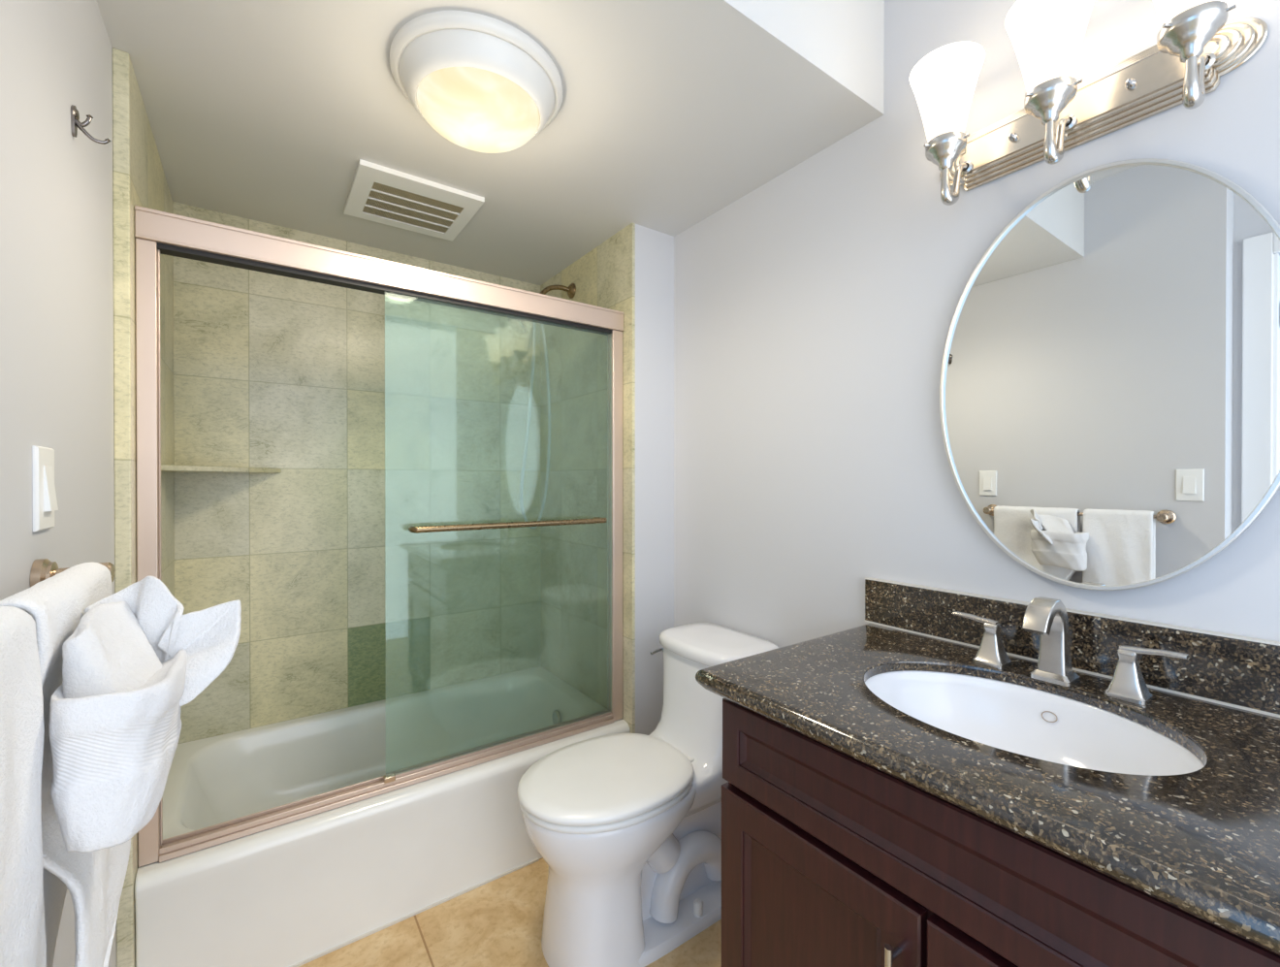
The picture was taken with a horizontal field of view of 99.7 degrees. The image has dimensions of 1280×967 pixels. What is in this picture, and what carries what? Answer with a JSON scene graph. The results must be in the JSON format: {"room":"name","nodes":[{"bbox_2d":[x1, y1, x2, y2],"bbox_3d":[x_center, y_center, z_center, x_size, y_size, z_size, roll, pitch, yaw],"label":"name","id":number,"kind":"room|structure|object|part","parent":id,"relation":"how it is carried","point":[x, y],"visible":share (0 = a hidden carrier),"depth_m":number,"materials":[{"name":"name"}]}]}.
{"room":"bathroom","nodes":[
{"label":"bathroom","id":0,"kind":"room"},
{"bbox_2d":[0,0,174,966],"bbox_3d":[-1.081,-0.004,0.986,0.169,2.481,2.140,0,0,-35],"label":"wall","id":1,"kind":"structure","parent":0,"point":[56,223],"depth_m":0.92,"materials":[{"name":"white paint"}]},
{"bbox_2d":[32,445,58,531],"bbox_3d":[-0.855,0.007,0.779,0.013,0.119,0.075,0,0,-35],"label":"light switch","id":2,"kind":"object","parent":1,"relation":"attached to","point":[45,502],"visible":1,"depth_m":0.76,"materials":[{"name":"white plastic"}]},
{"bbox_2d":[28,558,114,613],"bbox_3d":[-0.642,0.134,0.536,0.078,0.054,0.648,0,0,-35],"label":"towel bar","id":3,"kind":"object","parent":1,"relation":"attached to","point":[42,569],"visible":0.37,"depth_m":0.75,"materials":[{"name":"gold metal"}]},
{"bbox_2d":[0,606,46,966],"bbox_3d":[-0.524,0.424,0.416,0.060,0.627,0.214,0,0,-35],"label":"bath towel","id":4,"kind":"object","parent":3,"relation":"hanging from","point":[22,930],"visible":1,"depth_m":0.46,"materials":[{"name":"white fabric"}]},
{"bbox_2d":[0,562,131,966],"bbox_3d":[-0.679,0.394,0.648,0.079,0.568,0.310,0,0,-35],"label":"bath towel","id":5,"kind":"object","parent":3,"relation":"hanging from","point":[94,880],"visible":0.46,"depth_m":0.59,"materials":[{"name":"white fabric"}]},
{"bbox_2d":[48,576,241,853],"bbox_3d":[-0.548,0.236,0.613,0.150,0.242,0.195,0,0,-35],"label":"hand towel","id":6,"kind":"object","parent":3,"relation":"hanging from","point":[130,663],"visible":1,"depth_m":0.56,"materials":[{"name":"white fabric"}]},
{"bbox_2d":[70,104,111,144],"bbox_3d":[-0.942,-0.614,0.927,0.047,0.052,0.024,0,0,-35],"label":"robe hook","id":7,"kind":"object","parent":1,"relation":"attached to","point":[76,123],"visible":1,"depth_m":0.92,"materials":[{"name":"grey metal"}]},
{"bbox_3d":[-0.959,-0.614,0.915,0.004,0.052,0.018,0,0,-35],"label":"wall plate","id":8,"kind":"part","parent":7,"relation":"part of","materials":[{"name":"grey metal"}]},
{"bbox_2d":[160,464,281,473],"bbox_3d":[-1.341,-0.046,1.753,0.299,0.017,0.378,0,0,-35],"label":"corner shelf","id":9,"kind":"object","parent":1,"relation":"attached to","point":[165,467],"visible":0.88,"depth_m":1.73,"materials":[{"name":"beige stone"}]},
{"bbox_2d":[173,201,541,743],"bbox_3d":[-1.062,0.140,2.246,1.379,2.180,0.100,0,0,-35],"label":"wall","id":10,"kind":"structure","parent":0,"point":[379,415],"depth_m":2.12,"materials":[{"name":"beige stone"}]},
{"bbox_2d":[96,0,884,285],"bbox_3d":[-0.533,-1.097,1.622,1.806,0.301,1.732,0,0,-35],"label":"ceiling","id":11,"kind":"structure","parent":0,"point":[671,112],"depth_m":1.36,"materials":[{"name":"white paint"}]},
{"bbox_2d":[343,159,484,241],"bbox_3d":[-0.771,-0.940,1.827,0.370,0.016,0.358,0,0,-35],"label":"ceiling vent","id":12,"kind":"object","parent":11,"relation":"in","point":[377,193],"visible":1,"depth_m":1.79,"materials":[{"name":"white plastic"}]},
{"bbox_2d":[389,10,562,153],"bbox_3d":[-0.378,-0.883,1.270,0.386,0.124,0.386,0,0,-35],"label":"ceiling light","id":13,"kind":"object","parent":11,"relation":"attached to","point":[480,81],"visible":1,"depth_m":1.17,"materials":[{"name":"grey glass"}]},
{"bbox_2d":[298,857,721,966],"bbox_3d":[-0.453,1.268,0.481,3.013,0.060,3.700,0,0,-35],"label":"floor","id":14,"kind":"structure","parent":0,"point":[498,922],"depth_m":1.46,"materials":[{"name":"beige tile"}]},
{"bbox_2d":[134,666,630,966],"bbox_3d":[-0.803,1.056,1.901,1.338,0.350,0.766,0,0,-35],"label":"bathtub","id":15,"kind":"object","parent":14,"relation":"on","point":[288,894],"visible":0.67,"depth_m":1.59,"materials":[{"name":"white ceramic"}]},
{"bbox_2d":[134,205,624,866],"bbox_3d":[-0.609,0.123,1.623,1.338,1.516,0.106,0,0,-35],"label":"shower door","id":16,"kind":"structure","parent":15,"relation":"on","point":[156,232],"depth_m":1.48,"materials":[{"name":"beige metal"}]},
{"bbox_3d":[-0.622,-0.600,1.639,1.338,0.071,0.059,0,0,-35],"label":"header rail","id":17,"kind":"part","parent":16,"relation":"part of","materials":[{"name":"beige metal"}]},
{"bbox_3d":[-0.432,0.851,1.796,0.763,0.009,0.012,0,0,-35],"label":"rail","id":18,"kind":"part","parent":16,"relation":"part of","materials":[{"name":"beige metal"}]},
{"bbox_3d":[-0.421,0.851,1.779,0.767,0.009,0.012,0,0,-35],"label":"rail","id":19,"kind":"part","parent":16,"relation":"part of","materials":[{"name":"beige metal"}]},
{"bbox_3d":[-0.432,0.146,1.792,0.763,1.407,0.006,0,0,-35],"label":"glass panel","id":20,"kind":"part","parent":16,"relation":"part of","materials":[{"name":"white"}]},
{"bbox_3d":[-0.421,0.146,1.776,0.767,1.407,0.006,0,0,-35],"label":"glass panel","id":21,"kind":"part","parent":16,"relation":"part of","materials":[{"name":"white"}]},
{"bbox_3d":[-0.349,0.980,2.248,0.012,0.070,0.070,0,0,-35],"label":"overflow plate","id":22,"kind":"part","parent":15,"relation":"part of","materials":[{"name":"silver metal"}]},
{"bbox_2d":[288,857,539,966],"bbox_3d":[-0.731,1.231,1.486,0.974,0.006,0.008,0,0,-35],"label":"caulk","id":23,"kind":"structure","parent":14,"relation":"on","point":[360,937],"depth_m":1.53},
{"bbox_2d":[517,622,778,966],"bbox_3d":[0.021,0.860,1.560,0.770,0.747,0.393,0,0,-35],"label":"toilet","id":24,"kind":"object","parent":14,"relation":"on","point":[626,827],"visible":0.93,"depth_m":1.44,"materials":[{"name":"white ceramic"}]},
{"bbox_3d":[-0.093,0.814,1.472,0.474,0.017,0.380,0,0,-35],"label":"seat","id":25,"kind":"part","parent":24,"relation":"part of","materials":[{"name":"white plastic"}]},
{"bbox_3d":[-0.094,0.790,1.472,0.480,0.026,0.384,0,0,-35],"label":"lid","id":26,"kind":"part","parent":24,"relation":"part of","materials":[{"name":"white plastic"}]},
{"bbox_3d":[-0.081,1.029,1.482,0.488,0.409,0.366,0,0,-35],"label":"bowl","id":27,"kind":"part","parent":24,"relation":"part of","materials":[{"name":"white ceramic"}]},
{"bbox_3d":[0.063,0.561,1.813,0.057,0.024,0.027,0,0,-35],"label":"flush lever","id":28,"kind":"part","parent":24,"relation":"part of","materials":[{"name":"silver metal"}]},
{"bbox_3d":[0.157,0.731,1.650,0.437,0.405,0.360,0,0,-35],"label":"tank","id":29,"kind":"part","parent":24,"relation":"part of","materials":[{"name":"white ceramic"}]},
{"bbox_3d":[0.233,0.506,1.703,0.257,0.040,0.376,0,0,-35],"label":"tank lid","id":30,"kind":"part","parent":24,"relation":"part of","materials":[{"name":"white ceramic"}]},
{"bbox_2d":[721,698,1279,966],"bbox_3d":[0.612,0.818,0.884,0.605,0.838,0.813,0,0,-35],"label":"vanity cabinet","id":31,"kind":"object","parent":14,"relation":"on","point":[830,858],"visible":0.73,"depth_m":0.77,"materials":[{"name":"brown wood"}]},
{"bbox_3d":[0.277,0.862,0.904,0.020,0.540,0.390,0,0,-35],"label":"door","id":32,"kind":"part","parent":31,"relation":"part of","materials":[{"name":"brown wood"}]},
{"bbox_3d":[0.352,0.695,0.754,0.032,0.105,0.011,0,0,-35],"label":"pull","id":33,"kind":"part","parent":31,"relation":"part of","materials":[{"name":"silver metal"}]},
{"bbox_3d":[0.515,0.863,0.570,0.020,0.540,0.414,0,0,-35],"label":"door","id":34,"kind":"part","parent":31,"relation":"part of","materials":[{"name":"brown wood"}]},
{"bbox_2d":[695,576,1279,955],"bbox_3d":[0.601,0.324,0.887,0.619,0.150,0.866,0,0,-35],"label":"countertop","id":35,"kind":"structure","parent":31,"relation":"on","point":[1204,843],"depth_m":0.79,"materials":[{"name":"stone"}]},
{"bbox_2d":[864,670,1204,775],"bbox_3d":[0.600,0.462,0.887,0.412,0.160,0.517,0,0,-35],"label":"sink basin","id":36,"kind":"object","parent":35,"relation":"in","point":[1013,718],"visible":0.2,"depth_m":0.99,"materials":[{"name":"white ceramic"}]},
{"bbox_2d":[952,596,1188,704],"bbox_3d":[0.739,0.285,0.980,0.132,0.153,0.352,0,0,-35],"label":"faucet","id":37,"kind":"object","parent":35,"relation":"on","point":[1046,617],"visible":1,"depth_m":0.97,"materials":[{"name":"silver metal"}]},
{"bbox_3d":[0.689,0.278,1.111,0.020,0.014,0.082,0,0,-35],"label":"lever","id":38,"kind":"part","parent":37,"relation":"part of","materials":[{"name":"silver metal"}]},
{"bbox_3d":[0.707,0.321,1.086,0.054,0.080,0.054,0,0,-35],"label":"handle","id":39,"kind":"part","parent":37,"relation":"part of","materials":[{"name":"silver metal"}]},
{"bbox_3d":[0.768,0.354,1.001,0.062,0.016,0.062,0,0,-35],"label":"spout","id":40,"kind":"part","parent":37,"relation":"part of","materials":[{"name":"silver metal"}]},
{"bbox_3d":[0.828,0.322,0.916,0.054,0.080,0.054,0,0,-35],"label":"handle","id":41,"kind":"part","parent":37,"relation":"part of","materials":[{"name":"silver metal"}]},
{"bbox_3d":[0.846,0.279,0.891,0.020,0.014,0.082,0,0,-35],"label":"lever","id":42,"kind":"part","parent":37,"relation":"part of","materials":[{"name":"silver metal"}]},
{"bbox_2d":[540,223,673,735],"bbox_3d":[-0.165,0.129,2.412,0.297,2.200,0.881,0,0,-35],"label":"wall","id":43,"kind":"structure","parent":0,"point":[573,557],"depth_m":2.08,"materials":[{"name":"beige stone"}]},
{"bbox_2d":[508,283,575,529],"bbox_3d":[-0.407,-0.339,2.240,0.293,1.051,0.094,0,0,-35],"label":"handheld shower","id":44,"kind":"object","parent":43,"relation":"attached to","point":[519,326],"visible":0.73,"depth_m":2.22,"materials":[{"name":"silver metal"}]},
{"bbox_2d":[673,0,1279,647],"bbox_3d":[0.930,-0.005,1.044,0.100,2.481,2.620,0,0,-35],"label":"wall","id":45,"kind":"structure","parent":0,"point":[815,309],"depth_m":1.40,"materials":[{"name":"white paint"}]},
{"bbox_2d":[864,578,1279,714],"bbox_3d":[0.844,0.306,1.061,0.020,0.110,0.866,0,0,-35],"label":"backsplash","id":46,"kind":"structure","parent":45,"relation":"attached to","point":[1244,673],"depth_m":1.00,"materials":[{"name":"stone"}]},
{"bbox_2d":[909,0,1268,205],"bbox_3d":[0.775,-0.737,1.008,0.188,0.285,0.508,0,0,-35],"label":"vanity light","id":47,"kind":"object","parent":45,"relation":"attached to","point":[1196,47],"visible":1,"depth_m":0.99,"materials":[{"name":"silver metal"}]},
{"bbox_3d":[0.647,-0.797,1.144,0.139,0.165,0.139,0,0,-35],"label":"lamp shade","id":48,"kind":"part","parent":47,"relation":"part of","materials":[{"name":"white glass"}]},
{"bbox_3d":[0.682,-0.654,1.170,0.106,0.119,0.028,0,0,-35],"label":"arm","id":49,"kind":"part","parent":47,"relation":"part of","materials":[{"name":"silver metal"}]},
{"bbox_3d":[0.770,-0.720,1.119,0.017,0.015,0.015,0,0,-35],"label":"screw knob","id":50,"kind":"part","parent":47,"relation":"part of","materials":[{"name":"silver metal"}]},
{"bbox_3d":[0.754,-0.796,0.994,0.139,0.165,0.139,0,0,-35],"label":"lamp shade","id":51,"kind":"part","parent":47,"relation":"part of","materials":[{"name":"white glass"}]},
{"bbox_3d":[0.789,-0.654,1.019,0.106,0.119,0.028,0,0,-35],"label":"arm","id":52,"kind":"part","parent":47,"relation":"part of","materials":[{"name":"silver metal"}]},
{"bbox_3d":[0.877,-0.719,0.968,0.017,0.015,0.015,0,0,-35],"label":"screw knob","id":53,"kind":"part","parent":47,"relation":"part of","materials":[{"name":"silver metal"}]},
{"bbox_3d":[0.862,-0.796,0.844,0.139,0.165,0.139,0,0,-35],"label":"lamp shade","id":54,"kind":"part","parent":47,"relation":"part of","materials":[{"name":"white glass"}]},
{"bbox_3d":[0.896,-0.653,0.869,0.106,0.119,0.028,0,0,-35],"label":"arm","id":55,"kind":"part","parent":47,"relation":"part of","materials":[{"name":"silver metal"}]},
{"bbox_2d":[939,158,1279,590],"bbox_3d":[0.859,-0.197,1.032,0.028,0.796,0.546,0,0,-35],"label":"oval mirror","id":56,"kind":"object","parent":45,"relation":"attached to","point":[1109,385],"visible":1,"depth_m":0.99,"materials":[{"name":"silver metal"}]}
]}

